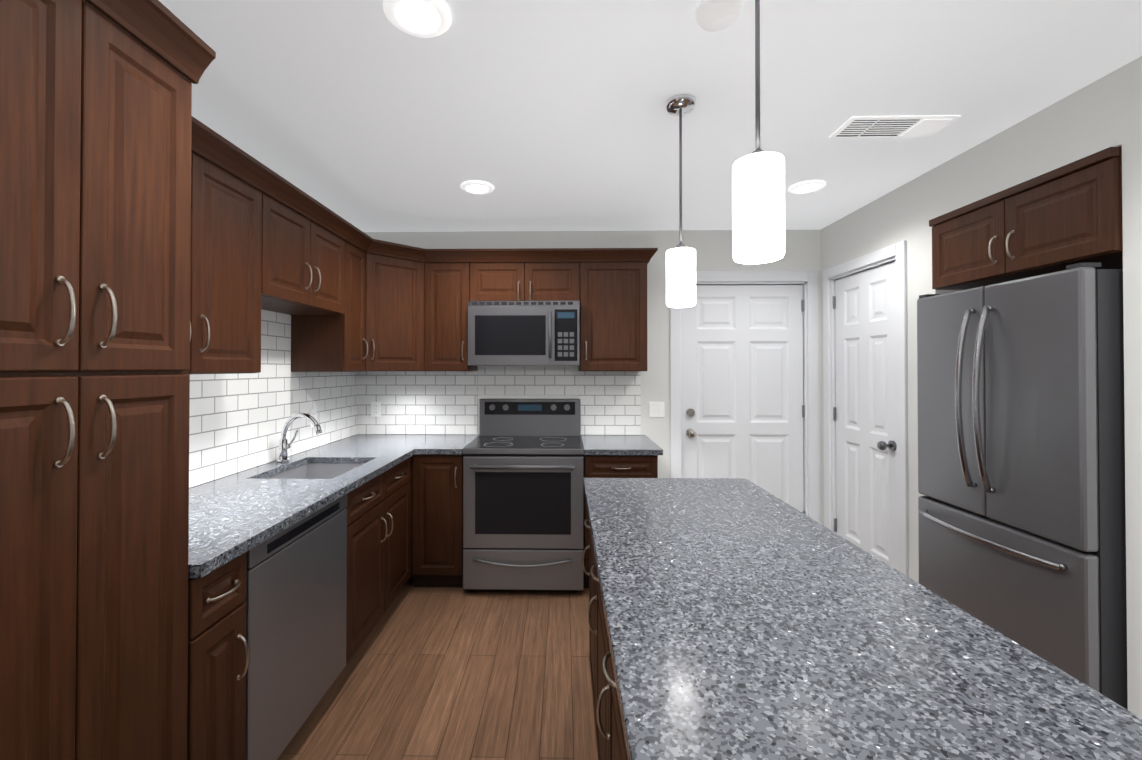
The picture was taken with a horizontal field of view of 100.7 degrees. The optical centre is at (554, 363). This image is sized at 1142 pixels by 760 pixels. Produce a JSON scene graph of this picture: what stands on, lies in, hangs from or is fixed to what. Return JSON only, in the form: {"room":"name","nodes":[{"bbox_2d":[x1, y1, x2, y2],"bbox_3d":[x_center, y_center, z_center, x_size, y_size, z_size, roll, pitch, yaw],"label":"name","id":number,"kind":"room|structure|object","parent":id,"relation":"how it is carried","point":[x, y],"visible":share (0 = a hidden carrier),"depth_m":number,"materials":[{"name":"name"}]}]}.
{"room":"kitchen","nodes":[
{"label":"kitchen","id":0,"kind":"room"},
{"bbox_2d":[277,576,597,759],"bbox_3d":[1.415,1.473,0.216,6.400,0.100,7.100,0,-1,1],"label":"floor","id":1,"kind":"structure","parent":0,"point":[443,673],"depth_m":2.12,"materials":[{"name":"brown wood"}]},
{"bbox_2d":[0,0,215,759],"bbox_3d":[-1.227,0.309,0.913,0.685,2.238,0.618,0,-1,1],"label":"pantry cabinet","id":2,"kind":"object","parent":1,"relation":"on","point":[95,177],"visible":1,"depth_m":0.97,"materials":[{"name":"brown wood"}]},
{"bbox_2d":[187,552,248,759],"bbox_3d":[-1.249,0.993,1.330,0.627,0.876,0.219,0,-1,1],"label":"base cabinet","id":3,"kind":"object","parent":1,"relation":"on","point":[218,652],"depth_m":1.32,"materials":[{"name":"brown wood"}]},
{"bbox_2d":[188,434,435,577],"bbox_3d":[-1.215,0.545,2.423,0.652,0.034,2.398,0,-1,1],"label":"countertop","id":4,"kind":"structure","parent":3,"relation":"on","point":[233,516],"depth_m":1.90,"materials":[{"name":"grey stone"}]},
{"bbox_2d":[277,413,322,462],"bbox_3d":[-1.379,0.397,2.585,0.244,0.263,0.111,0,-1,1],"label":"faucet","id":5,"kind":"object","parent":4,"relation":"on","point":[284,445],"visible":1,"depth_m":2.55,"materials":[{"name":"silver metal"}]},
{"bbox_2d":[266,463,363,478],"bbox_3d":[-1.214,0.650,2.424,0.448,0.174,0.568,0,-1,1],"label":"sink basin","id":6,"kind":"object","parent":4,"relation":"in","point":[319,470],"visible":0.04,"depth_m":2.69,"materials":[{"name":"silver metal"}]},
{"bbox_2d":[244,494,346,759],"bbox_3d":[-1.212,0.998,1.766,0.588,0.871,0.646,0,-1,1],"label":"dishwasher","id":7,"kind":"object","parent":1,"relation":"on","point":[296,606],"visible":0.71,"depth_m":1.67,"materials":[{"name":"silver metal"}]},
{"bbox_2d":[346,457,410,597],"bbox_3d":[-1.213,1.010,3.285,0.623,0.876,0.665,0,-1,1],"label":"base cabinet","id":8,"kind":"object","parent":1,"relation":"on","point":[404,521],"depth_m":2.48,"materials":[{"name":"brown wood"}]},
{"bbox_2d":[411,454,462,586],"bbox_3d":[-0.747,1.010,3.285,0.342,0.876,0.647,0,-1,1],"label":"base cabinet","id":9,"kind":"object","parent":1,"relation":"on","point":[436,479],"depth_m":2.98,"materials":[{"name":"brown wood"}]},
{"bbox_2d":[416,434,478,454],"bbox_3d":[-0.719,0.553,3.284,0.290,0.034,0.658,0,-1,1],"label":"countertop","id":10,"kind":"structure","parent":9,"relation":"on","point":[451,444],"depth_m":3.14,"materials":[{"name":"grey stone"}]},
{"bbox_2d":[463,399,583,592],"bbox_3d":[-0.193,0.855,3.233,0.756,1.189,0.716,0,-1,1],"label":"range oven","id":11,"kind":"object","parent":1,"relation":"on","point":[523,496],"visible":1,"depth_m":2.94,"materials":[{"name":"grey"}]},
{"bbox_2d":[582,490,625,759],"bbox_3d":[0.452,0.987,0.641,0.718,0.876,3.045,0,-1,1],"label":"kitchen island","id":12,"kind":"object","parent":1,"relation":"on","point":[611,745],"depth_m":1.40,"materials":[{"name":"wood"}]},
{"bbox_2d":[583,478,1141,759],"bbox_3d":[0.476,0.530,0.637,0.750,0.034,3.090,0,-1,1],"label":"island countertop","id":13,"kind":"structure","parent":12,"relation":"on","point":[740,625],"depth_m":0.84,"materials":[{"name":"grey stone"}]},
{"bbox_2d":[584,455,657,587],"bbox_3d":[0.421,1.010,3.273,0.462,0.876,0.627,0,-1,1],"label":"base cabinet","id":14,"kind":"object","parent":1,"relation":"on","point":[595,466],"depth_m":2.97,"materials":[{"name":"brown wood"}]},
{"bbox_2d":[581,435,662,454],"bbox_3d":[0.434,0.552,3.264,0.488,0.034,0.652,0,-1,1],"label":"countertop","id":15,"kind":"structure","parent":14,"relation":"on","point":[592,444],"depth_m":3.10,"materials":[{"name":"grey stone"}]},
{"bbox_2d":[917,263,1127,709],"bbox_3d":[2.213,0.542,2.042,0.873,1.794,0.785,0,-1,1],"label":"refrigerator","id":16,"kind":"object","parent":1,"relation":"on","point":[1021,471],"visible":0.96,"depth_m":1.83,"materials":[{"name":"grey metal"}]},
{"bbox_2d":[364,230,821,523],"bbox_3d":[0.295,0.219,3.649,3.630,2.470,0.100,0,-1,1],"label":"wall","id":17,"kind":"structure","parent":0,"point":[713,249],"depth_m":3.59,"materials":[{"name":"grey paint"}]},
{"bbox_2d":[424,249,477,370],"bbox_3d":[-0.754,-0.368,3.460,0.320,0.840,0.322,0,-1,1],"label":"upper cabinet","id":18,"kind":"object","parent":17,"relation":"attached to","point":[447,272],"depth_m":3.30,"materials":[{"name":"brown wood"}]},
{"bbox_2d":[472,248,527,300],"bbox_3d":[-0.402,-0.610,3.456,0.385,0.355,0.322,0,-1,1],"label":"upper cabinet","id":19,"kind":"object","parent":17,"relation":"attached to","point":[497,274],"depth_m":3.29,"materials":[{"name":"brown wood"}]},
{"bbox_2d":[468,301,579,365],"bbox_3d":[-0.210,-0.209,3.380,0.762,0.440,0.436,0,-1,1],"label":"microwave","id":20,"kind":"object","parent":19,"relation":"attached to","point":[523,333],"visible":1,"depth_m":3.21,"materials":[{"name":"silver metal"}]},
{"bbox_2d":[360,367,640,434],"bbox_3d":[-0.419,0.280,3.605,2.137,0.513,0.008,0,-1,1],"label":"tile backsplash","id":21,"kind":"structure","parent":17,"relation":"attached to","point":[412,402],"depth_m":3.61,"materials":[{"name":"white tile"}]},
{"bbox_2d":[371,402,380,416],"bbox_3d":[-1.369,0.346,3.614,0.075,0.115,0.009,0,-1,1],"label":"outlet","id":22,"kind":"object","parent":21,"relation":"attached to","point":[375,409],"visible":1,"depth_m":3.61,"materials":[{"name":"white plastic"}]},
{"bbox_2d":[528,248,583,303],"bbox_3d":[-0.017,-0.610,3.448,0.385,0.355,0.322,0,-1,1],"label":"upper cabinet","id":23,"kind":"object","parent":17,"relation":"attached to","point":[553,273],"depth_m":3.29,"materials":[{"name":"brown wood"}]},
{"bbox_2d":[578,248,651,370],"bbox_3d":[0.410,-0.368,3.438,0.470,0.840,0.322,0,-1,1],"label":"upper cabinet","id":24,"kind":"object","parent":17,"relation":"attached to","point":[613,313],"depth_m":3.28,"materials":[{"name":"brown wood"}]},
{"bbox_2d":[649,402,663,416],"bbox_3d":[0.771,0.346,3.581,0.115,0.115,0.014,0,-1,1],"label":"light switch","id":25,"kind":"object","parent":17,"relation":"attached to","point":[656,409],"visible":1,"depth_m":3.58,"materials":[{"name":"white plastic"}]},
{"bbox_2d":[682,285,804,513],"bbox_3d":[1.428,0.421,3.573,0.916,2.049,0.125,0,-1,1],"label":"entry door","id":26,"kind":"structure","parent":17,"relation":"in","point":[743,414],"depth_m":3.60,"materials":[{"name":"white paint"}]},
{"bbox_2d":[670,271,819,522],"bbox_3d":[1.429,0.376,3.617,1.112,2.155,0.118,0,-1,1],"label":"door frame","id":27,"kind":"structure","parent":17,"relation":"attached to","point":[808,280],"depth_m":3.56,"materials":[{"name":"white paint"}]},
{"bbox_2d":[105,0,1141,231],"bbox_3d":[1.415,-1.097,0.239,6.400,0.100,7.100,0,-1,1],"label":"ceiling","id":28,"kind":"structure","parent":0,"point":[538,115],"depth_m":1.81,"materials":[{"name":"white paint"}]},
{"bbox_2d":[383,0,451,37],"bbox_3d":[-0.404,-1.028,1.393,0.194,0.015,0.194,0,-1,1],"label":"recessed light","id":29,"kind":"object","parent":28,"relation":"in","point":[425,18],"visible":1,"depth_m":1.39,"materials":[{"name":"white"}]},
{"bbox_2d":[460,180,493,194],"bbox_3d":[-0.448,-1.016,2.734,0.194,0.015,0.194,0,-1,1],"label":"recessed light","id":30,"kind":"object","parent":28,"relation":"in","point":[477,187],"visible":1,"depth_m":2.72,"materials":[{"name":"white"}]},
{"bbox_2d":[665,94,695,307],"bbox_3d":[0.496,-0.629,1.862,0.120,0.805,0.120,0,-1,1],"label":"pendant light","id":31,"kind":"object","parent":28,"relation":"hanging from","point":[680,275],"visible":1,"depth_m":1.82,"materials":[{"name":"white glass"}]},
{"bbox_2d":[695,0,742,31],"bbox_3d":[0.476,-1.020,1.376,0.130,0.032,0.130,0,-1,1],"label":"smoke detector","id":32,"kind":"object","parent":28,"relation":"attached to","point":[714,15],"visible":0.96,"depth_m":1.36,"materials":[{"name":"white plastic"}]},
{"bbox_2d":[732,0,784,263],"bbox_3d":[0.481,-0.642,1.123,0.120,0.792,0.120,0,-1,1],"label":"pendant light","id":33,"kind":"object","parent":28,"relation":"hanging from","point":[758,192],"visible":1,"depth_m":1.08,"materials":[{"name":"white glass"}]},
{"bbox_2d":[788,180,825,193],"bbox_3d":[1.452,-1.016,2.728,0.194,0.015,0.194,0,-1,1],"label":"recessed light","id":34,"kind":"object","parent":28,"relation":"in","point":[806,187],"visible":1,"depth_m":2.71,"materials":[{"name":"white"}]},
{"bbox_2d":[829,115,960,137],"bbox_3d":[1.462,-1.025,2.052,0.445,0.010,0.180,0,-1,1],"label":"ceiling vent","id":35,"kind":"object","parent":28,"relation":"in","point":[889,126],"visible":1,"depth_m":2.04,"materials":[{"name":"white metal"}]},
{"bbox_2d":[820,74,1107,582],"bbox_3d":[2.040,0.210,2.610,0.100,2.470,1.910,0,-1,1],"label":"wall","id":36,"kind":"structure","parent":0,"point":[1102,113],"depth_m":2.48,"materials":[{"name":"grey paint"}]},
{"bbox_2d":[833,261,897,569],"bbox_3d":[1.997,0.416,3.084,0.125,2.049,0.662,0,-1,1],"label":"closet door","id":37,"kind":"structure","parent":36,"relation":"in","point":[865,407],"depth_m":3.05,"materials":[{"name":"white paint"}]},
{"bbox_2d":[823,240,908,576],"bbox_3d":[2.041,0.376,3.083,0.118,2.145,0.838,0,-1,1],"label":"door frame","id":38,"kind":"structure","parent":36,"relation":"attached to","point":[897,252],"depth_m":2.77,"materials":[{"name":"white paint"}]},
{"bbox_2d":[929,146,1122,289],"bbox_3d":[2.262,-0.573,2.053,0.674,0.365,0.824,0,-1,1],"label":"upper cabinet","id":39,"kind":"object","parent":36,"relation":"attached to","point":[1059,219],"visible":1,"depth_m":1.92,"materials":[{"name":"brown wood"}]},
{"bbox_2d":[1108,56,1141,717],"bbox_3d":[3.255,0.200,1.562,2.570,2.470,0.100,0,-1,1],"label":"wall","id":40,"kind":"structure","parent":0,"point":[1124,83],"depth_m":1.61,"materials":[{"name":"grey paint"}]},
{"bbox_3d":[-1.636,0.189,0.236,0.100,2.470,7.000,0,-1,1],"label":"wall","id":41,"kind":"structure","parent":0,"visible":0},
{"bbox_2d":[184,140,199,373],"bbox_3d":[-1.400,-0.351,1.423,0.322,0.770,0.375,0,-1,1],"label":"upper cabinet","id":42,"kind":"object","parent":41,"relation":"attached to","point":[195,148],"depth_m":1.62,"materials":[{"name":"brown wood"}]},
{"bbox_2d":[200,148,267,373],"bbox_3d":[-1.392,-0.348,1.798,0.322,0.770,0.376,0,-1,1],"label":"upper cabinet","id":43,"kind":"object","parent":41,"relation":"attached to","point":[233,205],"depth_m":1.80,"materials":[{"name":"brown wood"}]},
{"bbox_2d":[184,310,359,487],"bbox_3d":[-1.536,0.121,2.433,0.008,0.810,2.398,0,-1,1],"label":"tile backsplash","id":44,"kind":"structure","parent":41,"relation":"attached to","point":[237,422],"depth_m":2.50,"materials":[{"name":"white tile"}]},
{"bbox_2d":[310,409,316,427],"bbox_3d":[-1.517,0.340,2.973,0.009,0.115,0.070,0,-1,1],"label":"outlet","id":45,"kind":"object","parent":44,"relation":"attached to","point":[313,413],"visible":0.67,"depth_m":2.96,"materials":[{"name":"white plastic"}]},
{"bbox_2d":[268,188,315,307],"bbox_3d":[-1.385,-0.509,2.175,0.322,0.440,0.375,0,-1,1],"label":"upper cabinet","id":46,"kind":"object","parent":41,"relation":"attached to","point":[291,230],"depth_m":2.20,"materials":[{"name":"brown wood"}]},
{"bbox_2d":[268,216,347,315],"bbox_3d":[-1.378,-0.506,2.550,0.322,0.440,0.375,0,-1,1],"label":"upper cabinet","id":47,"kind":"object","parent":41,"relation":"attached to","point":[347,296],"depth_m":2.58,"materials":[{"name":"brown wood"}]},
{"bbox_2d":[291,236,367,371],"bbox_3d":[-1.372,-0.338,2.881,0.322,0.770,0.290,0,-1,1],"label":"upper cabinet","id":48,"kind":"object","parent":41,"relation":"attached to","point":[318,343],"depth_m":2.74,"materials":[{"name":"brown wood"}]},
{"bbox_2d":[352,236,359,243],"bbox_3d":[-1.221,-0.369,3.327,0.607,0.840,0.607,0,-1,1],"label":"upper cabinet","id":49,"kind":"object","parent":41,"relation":"attached to","point":[357,238],"depth_m":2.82,"materials":[{"name":"brown wood"}]},
{"bbox_2d":[360,236,423,370],"bbox_3d":[-1.066,-0.372,3.166,0.300,0.837,0.300,0,-1,1],"label":"upper cabinet","id":50,"kind":"object","parent":41,"relation":"attached to","point":[395,270],"depth_m":3.15,"materials":[{"name":"brown wood"}]}
]}

